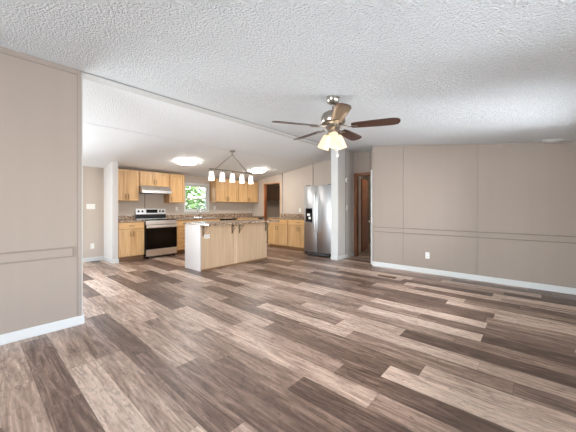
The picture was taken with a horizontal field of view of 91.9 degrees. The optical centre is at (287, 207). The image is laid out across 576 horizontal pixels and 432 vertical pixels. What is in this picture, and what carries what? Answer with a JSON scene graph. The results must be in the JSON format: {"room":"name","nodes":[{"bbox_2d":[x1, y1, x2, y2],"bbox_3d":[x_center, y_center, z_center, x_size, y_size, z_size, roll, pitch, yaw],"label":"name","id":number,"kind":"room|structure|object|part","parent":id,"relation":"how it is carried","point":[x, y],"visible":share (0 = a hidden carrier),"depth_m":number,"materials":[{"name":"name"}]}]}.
{"room":"living room","nodes":[
{"label":"living room","id":0,"kind":"room"},
{"bbox_2d":[0,53,76,334],"bbox_3d":[-3.489,-0.103,1.433,0.110,2.626,3.965,0,0,41],"label":"wall","id":1,"kind":"structure","parent":0,"point":[38,102],"depth_m":2.63,"materials":[{"name":"beige paint"}]},
{"bbox_2d":[0,52,77,315],"bbox_3d":[-3.454,-0.123,1.383,0.010,2.486,3.934,0,0,41],"label":"trim","id":2,"kind":"structure","parent":1,"relation":"attached to","point":[0,52],"depth_m":2.81,"materials":[{"name":"brown"}]},
{"bbox_2d":[0,46,81,315],"bbox_3d":[-3.443,-0.147,1.393,0.012,2.535,3.965,0,0,41],"label":"trim","id":3,"kind":"structure","parent":1,"relation":"attached to","point":[2,49],"depth_m":2.87,"materials":[{"name":"beige paint"}]},
{"bbox_2d":[0,315,82,344],"bbox_3d":[-3.437,1.164,1.398,0.014,0.092,3.980,0,0,41],"label":"baseboard","id":4,"kind":"structure","parent":1,"relation":"attached to","point":[26,333],"depth_m":2.63,"materials":[{"name":"white paint"}]},
{"bbox_2d":[82,72,82,314],"bbox_3d":[-2.187,-0.096,2.922,0.121,2.611,0.030,0,0,41],"label":"trim","id":5,"kind":"structure","parent":1,"relation":"attached to","point":[82,72],"depth_m":2.89,"materials":[{"name":"white paint"}]},
{"bbox_2d":[103,162,112,263],"bbox_3d":[-3.983,0.112,6.246,0.660,2.197,0.109,0,0,41],"label":"wall","id":6,"kind":"structure","parent":0,"point":[108,169],"depth_m":6.21,"materials":[{"name":"white paint"}]},
{"bbox_2d":[112,161,117,258],"bbox_3d":[-3.756,0.108,6.058,0.050,2.204,0.095,0,0,41],"label":"trim","id":7,"kind":"structure","parent":6,"relation":"attached to","point":[114,164],"depth_m":6.03,"materials":[{"name":"grey paint"}]},
{"bbox_2d":[83,166,279,257],"bbox_3d":[-3.433,0.150,7.452,0.100,2.120,11.500,0,0,41],"label":"wall","id":8,"kind":"structure","parent":0,"point":[93,177],"depth_m":6.43,"materials":[{"name":"beige paint"}]},
{"bbox_2d":[86,204,94,208],"bbox_3d":[-4.416,-0.020,6.239,0.016,0.115,0.165,0,0,41],"label":"light switch","id":9,"kind":"object","parent":8,"relation":"attached to","point":[88,206],"visible":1,"depth_m":6.24,"materials":[{"name":"white plastic"}]},
{"bbox_2d":[83,256,102,261],"bbox_3d":[-4.530,1.164,6.111,0.014,0.092,0.838,0,0,41],"label":"baseboard","id":10,"kind":"structure","parent":8,"relation":"attached to","point":[89,259],"depth_m":6.26,"materials":[{"name":"white paint"}]},
{"bbox_2d":[118,215,134,219],"bbox_3d":[-3.995,0.248,6.716,0.020,0.100,0.572,0,0,41],"label":"backsplash","id":11,"kind":"structure","parent":8,"relation":"attached to","point":[129,217],"depth_m":6.78,"materials":[{"name":"laminate"}]},
{"bbox_2d":[118,169,138,200],"bbox_3d":[-3.867,-0.520,6.593,0.368,0.740,0.545,0,0,41],"label":"upper cabinet","id":12,"kind":"object","parent":8,"relation":"attached to","point":[128,180],"visible":0.75,"depth_m":6.52,"materials":[{"name":"brown wood"}]},
{"bbox_3d":[-3.847,-0.521,6.402,0.018,0.713,0.254,0,0,41],"label":"door","id":13,"kind":"part","parent":12,"relation":"part of","materials":[{"name":"brown wood"}]},
{"bbox_3d":[-3.675,-0.521,6.598,0.018,0.713,0.254,0,0,41],"label":"door","id":14,"kind":"part","parent":12,"relation":"part of","materials":[{"name":"brown wood"}]},
{"bbox_2d":[139,171,168,186],"bbox_3d":[-3.442,-0.708,7.078,0.368,0.365,0.735,0,0,41],"label":"upper cabinet","id":15,"kind":"object","parent":8,"relation":"attached to","point":[146,178],"visible":0.94,"depth_m":6.95,"materials":[{"name":"brown wood"}]},
{"bbox_3d":[-3.454,-0.709,6.852,0.018,0.338,0.350,0,0,41],"label":"door","id":16,"kind":"part","parent":15,"relation":"part of","materials":[{"name":"brown wood"}]},
{"bbox_3d":[-3.220,-0.709,7.120,0.018,0.338,0.350,0,0,41],"label":"door","id":17,"kind":"part","parent":15,"relation":"part of","materials":[{"name":"brown wood"}]},
{"bbox_2d":[139,186,171,193],"bbox_3d":[-3.396,-0.433,7.034,0.486,0.178,0.720,0,0,41],"label":"range hood","id":18,"kind":"object","parent":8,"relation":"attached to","point":[142,189],"visible":0.87,"depth_m":6.89,"materials":[{"name":"silver metal"}]},
{"bbox_2d":[164,174,184,202],"bbox_3d":[-3.056,-0.502,7.521,0.368,0.765,0.430,0,0,41],"label":"upper cabinet","id":19,"kind":"object","parent":8,"relation":"attached to","point":[176,181],"visible":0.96,"depth_m":7.41,"materials":[{"name":"brown wood"}]},
{"bbox_3d":[-2.950,-0.504,7.428,0.018,0.738,0.400,0,0,41],"label":"door","id":20,"kind":"part","parent":19,"relation":"part of","materials":[{"name":"brown wood"}]},
{"bbox_2d":[183,183,208,212],"bbox_3d":[-2.715,-0.280,8.239,0.125,0.850,0.840,0,0,41],"label":"window","id":21,"kind":"structure","parent":8,"relation":"in","point":[186,184],"depth_m":8.25,"materials":[{"name":"white paint"}]},
{"bbox_2d":[166,213,251,217],"bbox_3d":[-2.287,0.248,8.669,0.020,0.100,3.100,0,0,41],"label":"backsplash","id":22,"kind":"structure","parent":8,"relation":"attached to","point":[228,214],"depth_m":8.50,"materials":[{"name":"stone"}]},
{"bbox_2d":[144,173,282,212],"bbox_3d":[-1.571,-0.066,8.088,4.513,2.372,0.989,0,0,-13],"label":"trim","id":23,"kind":"structure","parent":8,"relation":"attached to","point":[282,173],"depth_m":8.90,"materials":[{"name":"brown"}]},
{"bbox_2d":[210,178,237,202],"bbox_3d":[-1.986,-0.517,8.744,0.368,0.715,0.850,0,0,41],"label":"upper cabinet","id":24,"kind":"object","parent":8,"relation":"attached to","point":[227,191],"visible":0.96,"depth_m":8.54,"materials":[{"name":"brown wood"}]},
{"bbox_3d":[-2.016,-0.519,8.496,0.018,0.688,0.407,0,0,41],"label":"door","id":25,"kind":"part","parent":24,"relation":"part of","materials":[{"name":"brown wood"}]},
{"bbox_3d":[-1.744,-0.519,8.807,0.018,0.688,0.407,0,0,41],"label":"door","id":26,"kind":"part","parent":24,"relation":"part of","materials":[{"name":"brown wood"}]},
{"bbox_2d":[235,180,257,202],"bbox_3d":[-1.422,-0.517,9.389,0.368,0.715,0.860,0,0,41],"label":"upper cabinet","id":27,"kind":"object","parent":8,"relation":"attached to","point":[247,193],"visible":0.8,"depth_m":9.25,"materials":[{"name":"brown wood"}]},
{"bbox_3d":[-1.454,-0.519,9.139,0.018,0.688,0.412,0,0,41],"label":"door","id":28,"kind":"part","parent":27,"relation":"part of","materials":[{"name":"brown wood"}]},
{"bbox_3d":[-1.179,-0.519,9.454,0.018,0.688,0.412,0,0,41],"label":"door","id":29,"kind":"part","parent":27,"relation":"part of","materials":[{"name":"brown wood"}]},
{"bbox_2d":[267,185,279,200],"bbox_3d":[-0.550,-0.535,10.404,0.344,0.550,1.500,0,0,41],"label":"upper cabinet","id":30,"kind":"object","parent":8,"relation":"attached to","point":[273,191],"visible":0.39,"depth_m":10.18,"materials":[{"name":"brown wood"}]},
{"bbox_3d":[-0.757,-0.535,9.921,0.018,0.520,0.480,0,0,41],"label":"door","id":31,"kind":"part","parent":30,"relation":"part of","materials":[{"name":"brown wood"}]},
{"bbox_3d":[-0.428,-0.535,10.297,0.018,0.520,0.480,0,0,41],"label":"door","id":32,"kind":"part","parent":30,"relation":"part of","materials":[{"name":"brown wood"}]},
{"bbox_2d":[0,240,575,431],"bbox_3d":[-0.674,1.260,4.508,8.170,0.100,12.500,0,0,41],"label":"floor","id":33,"kind":"structure","parent":0,"point":[288,340],"depth_m":2.28,"materials":[{"name":"laminate"}]},
{"bbox_2d":[118,222,143,261],"bbox_3d":[-3.757,0.774,6.506,0.648,0.872,0.560,0,0,41],"label":"base cabinet","id":34,"kind":"object","parent":33,"relation":"on","point":[130,234],"visible":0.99,"depth_m":6.31,"materials":[{"name":"brown wood"}]},
{"bbox_3d":[-3.634,0.797,6.221,0.018,0.595,0.262,0,0,41],"label":"door","id":35,"kind":"part","parent":34,"relation":"part of","materials":[{"name":"brown wood"}]},
{"bbox_2d":[118,215,144,222],"bbox_3d":[-3.766,0.268,6.516,0.628,0.139,0.572,0,0,41],"label":"countertop","id":36,"kind":"structure","parent":34,"relation":"on","point":[130,218],"depth_m":6.66,"materials":[{"name":"laminate"}]},
{"bbox_3d":[-3.546,0.417,6.322,0.018,0.135,0.530,0,0,41],"label":"drawer","id":37,"kind":"part","parent":34,"relation":"part of","materials":[{"name":"brown wood"}]},
{"bbox_3d":[-3.457,0.797,6.423,0.018,0.595,0.262,0,0,41],"label":"door","id":38,"kind":"part","parent":34,"relation":"part of","materials":[{"name":"brown wood"}]},
{"bbox_2d":[135,209,176,258],"bbox_3d":[-3.284,0.623,6.976,0.722,1.175,0.750,0,0,41],"label":"range","id":39,"kind":"object","parent":33,"relation":"on","point":[160,235],"visible":0.96,"depth_m":6.82,"materials":[{"name":"silver metal"}]},
{"bbox_2d":[136,218,176,220],"bbox_3d":[-3.292,0.305,6.983,0.600,0.020,0.750,0,0,41],"label":"cooktop","id":40,"kind":"object","parent":39,"relation":"in","point":[146,219],"depth_m":6.87,"materials":[{"name":"silver glass"}]},
{"bbox_3d":[-3.074,1.077,6.792,0.040,0.157,0.740,0,0,41],"label":"storage drawer","id":41,"kind":"part","parent":39,"relation":"part of","materials":[{"name":"silver metal"}]},
{"bbox_3d":[-3.073,0.703,6.792,0.042,0.575,0.740,0,0,41],"label":"oven door","id":42,"kind":"part","parent":39,"relation":"part of","materials":[{"name":"black glass"}]},
{"bbox_3d":[-3.055,0.452,6.776,0.004,0.073,0.740,0,0,41],"label":"door trim","id":43,"kind":"part","parent":39,"relation":"part of","materials":[{"name":"silver metal"}]},
{"bbox_2d":[175,220,191,253],"bbox_3d":[-2.914,0.774,7.470,0.648,0.872,0.460,0,0,41],"label":"base cabinet","id":44,"kind":"object","parent":33,"relation":"on","point":[180,226],"visible":0.29,"depth_m":7.21,"materials":[{"name":"brown wood"}]},
{"bbox_3d":[-2.703,1.002,7.285,0.018,0.186,0.430,0,0,41],"label":"drawer","id":45,"kind":"part","parent":44,"relation":"part of","materials":[{"name":"brown wood"}]},
{"bbox_3d":[-2.703,0.803,7.285,0.018,0.186,0.430,0,0,41],"label":"drawer","id":46,"kind":"part","parent":44,"relation":"part of","materials":[{"name":"brown wood"}]},
{"bbox_3d":[-2.703,0.605,7.285,0.018,0.186,0.430,0,0,41],"label":"drawer","id":47,"kind":"part","parent":44,"relation":"part of","materials":[{"name":"brown wood"}]},
{"bbox_3d":[-2.703,0.425,7.285,0.018,0.150,0.430,0,0,41],"label":"drawer","id":48,"kind":"part","parent":44,"relation":"part of","materials":[{"name":"brown wood"}]},
{"bbox_2d":[192,219,219,221],"bbox_3d":[-2.473,0.774,7.974,0.648,0.872,0.860,0,0,41],"label":"base cabinet","id":49,"kind":"object","parent":33,"relation":"on","point":[207,219],"visible":0.09,"depth_m":7.82,"materials":[{"name":"brown wood"}]},
{"bbox_2d":[185,223,269,271],"bbox_3d":[-1.231,0.774,6.031,0.714,0.872,1.750,0,0,41],"label":"kitchen island","id":50,"kind":"object","parent":33,"relation":"on","point":[206,247],"visible":0.96,"depth_m":5.63,"materials":[{"name":"brown wood"}]},
{"bbox_3d":[-1.856,0.774,5.428,0.568,0.872,0.020,0,0,41],"label":"panel","id":51,"kind":"part","parent":50,"relation":"part of","materials":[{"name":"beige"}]},
{"bbox_2d":[183,219,279,225],"bbox_3d":[-1.152,0.317,6.028,0.910,0.042,1.880,0,0,41],"label":"island countertop","id":52,"kind":"structure","parent":50,"relation":"on","point":[246,221],"depth_m":5.69,"materials":[{"name":"laminate"}]},
{"bbox_3d":[-0.794,0.756,6.226,0.012,0.837,0.878,0,0,41],"label":"panel","id":53,"kind":"part","parent":50,"relation":"part of","materials":[{"name":"beige wood"}]},
{"bbox_2d":[236,218,257,219],"bbox_3d":[-1.486,0.774,9.103,0.648,0.872,0.900,0,0,41],"label":"base cabinet","id":54,"kind":"object","parent":33,"relation":"on","point":[236,218],"visible":0.08,"depth_m":8.79,"materials":[{"name":"brown wood"}]},
{"bbox_2d":[166,213,263,220],"bbox_3d":[-2.058,0.268,8.468,0.628,0.139,3.100,0,0,41],"label":"countertop","id":55,"kind":"structure","parent":54,"relation":"on","point":[178,217],"depth_m":8.34,"materials":[{"name":"stone"}]},
{"bbox_2d":[268,219,288,248],"bbox_3d":[-0.126,0.774,8.417,0.800,0.872,0.654,0,0,41],"label":"base cabinet","id":56,"kind":"object","parent":33,"relation":"on","point":[277,231],"visible":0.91,"depth_m":8.16,"materials":[{"name":"brown wood"}]},
{"bbox_3d":[-0.458,0.797,8.331,0.382,0.595,0.018,0,0,41],"label":"door","id":57,"kind":"part","parent":56,"relation":"part of","materials":[{"name":"brown wood"}]},
{"bbox_3d":[-0.312,0.417,8.204,0.770,0.135,0.018,0,0,41],"label":"drawer","id":58,"kind":"part","parent":56,"relation":"part of","materials":[{"name":"brown wood"}]},
{"bbox_3d":[-0.166,0.797,8.076,0.382,0.595,0.018,0,0,41],"label":"door","id":59,"kind":"part","parent":56,"relation":"part of","materials":[{"name":"brown wood"}]},
{"bbox_2d":[288,219,304,251],"bbox_3d":[0.484,0.774,7.883,0.800,0.872,0.654,0,0,41],"label":"base cabinet","id":60,"kind":"object","parent":33,"relation":"on","point":[295,227],"visible":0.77,"depth_m":7.74,"materials":[{"name":"brown wood"}]},
{"bbox_2d":[267,214,303,219],"bbox_3d":[0.187,0.268,8.163,1.625,0.139,0.636,0,0,41],"label":"countertop","id":61,"kind":"structure","parent":60,"relation":"on","point":[283,216],"depth_m":8.32,"materials":[{"name":"laminate"}]},
{"bbox_3d":[0.152,0.797,7.798,0.382,0.595,0.018,0,0,41],"label":"door","id":62,"kind":"part","parent":60,"relation":"part of","materials":[{"name":"brown wood"}]},
{"bbox_3d":[0.298,0.417,7.670,0.770,0.135,0.018,0,0,41],"label":"drawer","id":63,"kind":"part","parent":60,"relation":"part of","materials":[{"name":"brown wood"}]},
{"bbox_3d":[0.444,0.797,7.543,0.382,0.595,0.018,0,0,41],"label":"door","id":64,"kind":"part","parent":60,"relation":"part of","materials":[{"name":"brown wood"}]},
{"bbox_2d":[304,184,330,256],"bbox_3d":[0.954,0.326,7.118,0.815,1.768,0.867,0,0,41],"label":"refrigerator","id":65,"kind":"object","parent":33,"relation":"on","point":[317,199],"visible":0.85,"depth_m":6.81,"materials":[{"name":"grey metal"}]},
{"bbox_3d":[0.582,0.287,7.004,0.399,1.655,0.072,0,0,41],"label":"freezer door","id":66,"kind":"part","parent":65,"relation":"part of","materials":[{"name":"silver metal"}]},
{"bbox_3d":[0.664,0.125,6.843,0.025,0.992,0.071,0,0,41],"label":"handle","id":67,"kind":"part","parent":65,"relation":"part of","materials":[{"name":"silver metal"}]},
{"bbox_3d":[0.716,0.125,6.797,0.025,0.992,0.071,0,0,41],"label":"handle","id":68,"kind":"part","parent":65,"relation":"part of","materials":[{"name":"silver metal"}]},
{"bbox_3d":[0.889,0.287,6.736,0.404,1.655,0.072,0,0,41],"label":"door","id":69,"kind":"part","parent":65,"relation":"part of","materials":[{"name":"silver metal"}]},
{"bbox_2d":[361,179,366,250],"bbox_3d":[2.212,0.204,7.951,0.100,1.988,0.740,0,0,27],"label":"door","id":70,"kind":"structure","parent":33,"relation":"on","point":[363,182],"depth_m":7.77,"materials":[{"name":"orange wood"}]},
{"bbox_2d":[378,274,396,278],"bbox_3d":[1.729,1.206,4.864,0.300,0.008,0.120,0,0,41],"label":"floor vent","id":71,"kind":"object","parent":33,"relation":"in","point":[380,274],"visible":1,"depth_m":4.85,"materials":[{"name":"brown metal"}]},
{"bbox_2d":[0,0,575,180],"bbox_3d":[-0.682,-1.191,4.515,8.150,0.610,12.500,0,0,41],"label":"ceiling","id":72,"kind":"structure","parent":0,"point":[452,71],"depth_m":2.34,"materials":[{"name":"white paint"}]},
{"bbox_2d":[177,158,197,164],"bbox_3d":[-2.350,-1.064,6.518,0.469,0.106,0.466,0,0,-44],"label":"ceiling light","id":73,"kind":"object","parent":72,"relation":"attached to","point":[184,161],"visible":1,"depth_m":6.40,"materials":[{"name":"white glass"}]},
{"bbox_2d":[83,122,309,165],"bbox_3d":[-2.320,-1.239,4.810,0.025,0.016,8.988,0,0,41],"label":"trim","id":74,"kind":"structure","parent":72,"relation":"attached to","point":[83,122],"depth_m":5.14,"materials":[{"name":"white wood"}]},
{"bbox_2d":[82,71,330,149],"bbox_3d":[-0.369,-1.404,5.015,0.103,0.040,5.535,0,0,41],"label":"trim","id":75,"kind":"structure","parent":72,"relation":"attached to","point":[86,76],"depth_m":3.75,"materials":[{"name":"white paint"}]},
{"bbox_2d":[209,150,252,183],"bbox_3d":[-1.216,-0.896,6.098,0.124,0.692,1.176,0,0,41],"label":"pendant light","id":76,"kind":"object","parent":72,"relation":"hanging from","point":[211,173],"visible":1,"depth_m":6.05,"materials":[{"name":"white glass"}]},
{"bbox_2d":[209,169,213,180],"bbox_3d":[-1.565,-0.664,5.699,0.116,0.228,0.116,0,0,41],"label":"shade","id":77,"kind":"object","parent":76,"relation":"attached to","point":[211,174],"depth_m":5.66,"materials":[{"name":"white glass"}]},
{"bbox_2d":[220,171,224,181],"bbox_3d":[-1.391,-0.664,5.899,0.116,0.228,0.116,0,0,41],"label":"shade","id":78,"kind":"object","parent":76,"relation":"attached to","point":[222,176],"depth_m":5.86,"materials":[{"name":"white glass"}]},
{"bbox_2d":[230,172,234,182],"bbox_3d":[-1.216,-0.664,6.098,0.116,0.228,0.116,0,0,41],"label":"shade","id":79,"kind":"object","parent":76,"relation":"attached to","point":[232,177],"depth_m":6.06,"materials":[{"name":"white glass"}]},
{"bbox_2d":[239,173,243,182],"bbox_3d":[-1.042,-0.664,6.298,0.116,0.228,0.116,0,0,41],"label":"shade","id":80,"kind":"object","parent":76,"relation":"attached to","point":[241,180],"depth_m":6.26,"materials":[{"name":"white glass"}]},
{"bbox_2d":[248,174,252,183],"bbox_3d":[-0.868,-0.664,6.497,0.116,0.228,0.116,0,0,41],"label":"shade","id":81,"kind":"object","parent":76,"relation":"attached to","point":[250,181],"depth_m":6.45,"materials":[{"name":"white glass"}]},
{"bbox_2d":[250,168,265,172],"bbox_3d":[-0.878,-1.069,8.140,0.469,0.106,0.466,0,0,-44],"label":"ceiling light","id":82,"kind":"object","parent":72,"relation":"attached to","point":[256,170],"visible":1,"depth_m":8.03,"materials":[{"name":"white paint"}]},
{"bbox_2d":[272,95,400,157],"bbox_3d":[0.494,-0.853,2.986,1.268,0.656,1.238,0,0,41],"label":"ceiling fan","id":83,"kind":"object","parent":72,"relation":"hanging from","point":[332,120],"visible":0.99,"depth_m":2.87,"materials":[{"name":"brown wood"}]},
{"bbox_3d":[0.069,-0.849,2.820,0.472,0.007,0.140,0,12,-17],"label":"blade","id":84,"kind":"part","parent":83,"relation":"part of","materials":[{"name":"brown wood"}]},
{"bbox_3d":[0.232,-0.849,3.294,0.140,0.007,0.472,-15,8,-34],"label":"blade","id":85,"kind":"part","parent":83,"relation":"part of","materials":[{"name":"brown wood"}]},
{"bbox_3d":[0.383,-0.694,2.996,0.141,0.170,0.128,0,0,41],"label":"lamp shade","id":86,"kind":"part","parent":83,"relation":"part of","materials":[{"name":"white glass"}]},
{"bbox_3d":[0.476,-0.949,2.945,0.256,0.162,0.256,0,0,41],"label":"motor","id":87,"kind":"part","parent":83,"relation":"part of","materials":[{"name":"silver metal"}]},
{"bbox_3d":[0.477,-0.694,2.834,0.129,0.170,0.133,0,0,41],"label":"lamp shade","id":88,"kind":"part","parent":83,"relation":"part of","materials":[{"name":"white glass"}]},
{"bbox_3d":[0.469,-0.849,2.519,0.140,0.007,0.472,12,0,1],"label":"blade","id":89,"kind":"part","parent":83,"relation":"part of","materials":[{"name":"brown wood"}]},
{"bbox_3d":[0.570,-0.694,2.995,0.127,0.170,0.140,0,0,41],"label":"lamp shade","id":90,"kind":"part","parent":83,"relation":"part of","materials":[{"name":"white glass"}]},
{"bbox_3d":[0.732,-0.849,3.285,0.140,0.007,0.472,-15,-9,36],"label":"blade","id":91,"kind":"part","parent":83,"relation":"part of","materials":[{"name":"brown wood"}]},
{"bbox_3d":[0.879,-0.849,2.806,0.472,0.007,0.140,0,-12,19],"label":"blade","id":92,"kind":"part","parent":83,"relation":"part of","materials":[{"name":"brown wood"}]},
{"bbox_2d":[542,139,565,142],"bbox_3d":[3.708,-0.925,3.891,0.249,0.046,0.247,0,0,-43],"label":"ceiling vent","id":93,"kind":"object","parent":72,"relation":"in","point":[547,140],"visible":1,"depth_m":3.85,"materials":[{"name":"white metal"}]},
{"bbox_2d":[252,159,330,219],"bbox_3d":[0.252,-0.103,8.598,3.940,2.626,0.100,0,0,41],"label":"wall","id":94,"kind":"structure","parent":0,"point":[294,181],"depth_m":8.55,"materials":[{"name":"beige paint"}]},
{"bbox_2d":[263,181,280,219],"bbox_3d":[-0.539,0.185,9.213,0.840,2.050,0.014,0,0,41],"label":"trim","id":95,"kind":"structure","parent":94,"relation":"attached to","point":[277,181],"depth_m":9.21,"materials":[{"name":"brown wood"}]},
{"bbox_2d":[281,214,303,216],"bbox_3d":[0.390,0.248,8.395,1.625,0.100,0.020,0,0,41],"label":"backsplash","id":96,"kind":"structure","parent":94,"relation":"attached to","point":[282,215],"depth_m":8.60,"materials":[{"name":"laminate"}]},
{"bbox_2d":[338,148,360,255],"bbox_3d":[1.454,-0.102,6.858,0.160,2.624,1.140,0,0,41],"label":"wall","id":97,"kind":"structure","parent":0,"point":[341,153],"depth_m":6.71,"materials":[{"name":"grey paint"}]},
{"bbox_2d":[331,148,337,255],"bbox_3d":[1.075,-0.089,6.426,0.180,2.598,0.020,0,0,41],"label":"trim","id":98,"kind":"structure","parent":97,"relation":"attached to","point":[334,160],"depth_m":6.42,"materials":[{"name":"white paint"}]},
{"bbox_2d":[338,252,353,259],"bbox_3d":[1.386,1.164,6.647,0.013,0.092,0.763,0,0,41],"label":"baseboard","id":99,"kind":"structure","parent":97,"relation":"attached to","point":[349,254],"depth_m":6.62,"materials":[{"name":"white paint"}]},
{"bbox_2d":[354,151,371,172],"bbox_3d":[2.016,-0.092,6.673,0.930,2.603,0.100,0,0,41],"label":"wall","id":100,"kind":"structure","parent":0,"point":[362,160],"depth_m":6.78,"materials":[{"name":"beige paint"}]},
{"bbox_2d":[345,149,345,253],"bbox_3d":[1.667,-0.137,6.649,0.595,2.513,0.014,0,0,-1],"label":"trim","id":101,"kind":"structure","parent":100,"relation":"attached to","point":[345,149],"depth_m":6.64,"materials":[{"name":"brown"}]},
{"bbox_2d":[354,172,370,255],"bbox_3d":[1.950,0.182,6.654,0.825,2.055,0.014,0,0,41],"label":"trim","id":102,"kind":"structure","parent":100,"relation":"attached to","point":[364,173],"depth_m":6.89,"materials":[{"name":"brown wood"}]},
{"bbox_2d":[369,170,371,263],"bbox_3d":[1.969,0.204,6.149,0.100,1.988,0.730,0,0,41],"label":"door","id":103,"kind":"structure","parent":100,"relation":"in","point":[371,170],"depth_m":5.85,"materials":[{"name":"white paint"}]},
{"bbox_2d":[361,175,370,242],"bbox_3d":[3.300,-0.103,9.136,2.860,2.626,0.100,0,0,41],"label":"wall","id":104,"kind":"structure","parent":0,"point":[368,178],"depth_m":9.54,"materials":[{"name":"beige paint"}]},
{"bbox_2d":[374,144,575,287],"bbox_3d":[2.918,-0.037,4.856,2.980,2.494,0.100,0,0,41],"label":"wall","id":105,"kind":"structure","parent":0,"point":[528,188],"depth_m":4.56,"materials":[{"name":"beige paint"}]},
{"bbox_2d":[425,252,429,258],"bbox_3d":[2.554,0.880,5.101,0.072,0.115,0.008,0,0,41],"label":"outlet","id":106,"kind":"object","parent":105,"relation":"attached to","point":[427,254],"visible":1,"depth_m":5.10,"materials":[{"name":"white plastic"}]},
{"bbox_2d":[372,261,575,294],"bbox_3d":[2.870,1.164,4.821,2.965,0.092,0.014,0,0,41],"label":"baseboard","id":107,"kind":"structure","parent":105,"relation":"attached to","point":[546,287],"depth_m":4.53,"materials":[{"name":"white paint"}]},
{"bbox_2d":[372,142,575,264],"bbox_3d":[2.876,-0.082,4.812,2.985,2.403,0.020,0,0,41],"label":"trim","id":108,"kind":"structure","parent":105,"relation":"attached to","point":[559,142],"depth_m":5.38,"materials":[{"name":"beige"}]},
{"bbox_2d":[374,227,575,243],"bbox_3d":[2.890,0.451,4.806,2.955,0.100,0.011,0,0,41],"label":"trim","id":109,"kind":"structure","parent":105,"relation":"attached to","point":[379,227],"depth_m":4.54,"materials":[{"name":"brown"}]},
{"label":"outside","id":110,"kind":"structure","parent":0,"visible":0},
{"bbox_3d":[-13.963,1.885,20.180,32.410,0.150,40.000,0,0,41],"label":"ground","id":111,"kind":"structure","parent":110,"visible":0},
{"bbox_2d":[186,186,204,208],"bbox_3d":[-4.866,0.288,12.678,3.199,3.059,3.229,0,0,41],"label":"leafy tree","id":112,"kind":"object","parent":111,"relation":"on","point":[193,204],"visible":0.15,"depth_m":12.51,"materials":[{"name":"green plant"}]}
]}

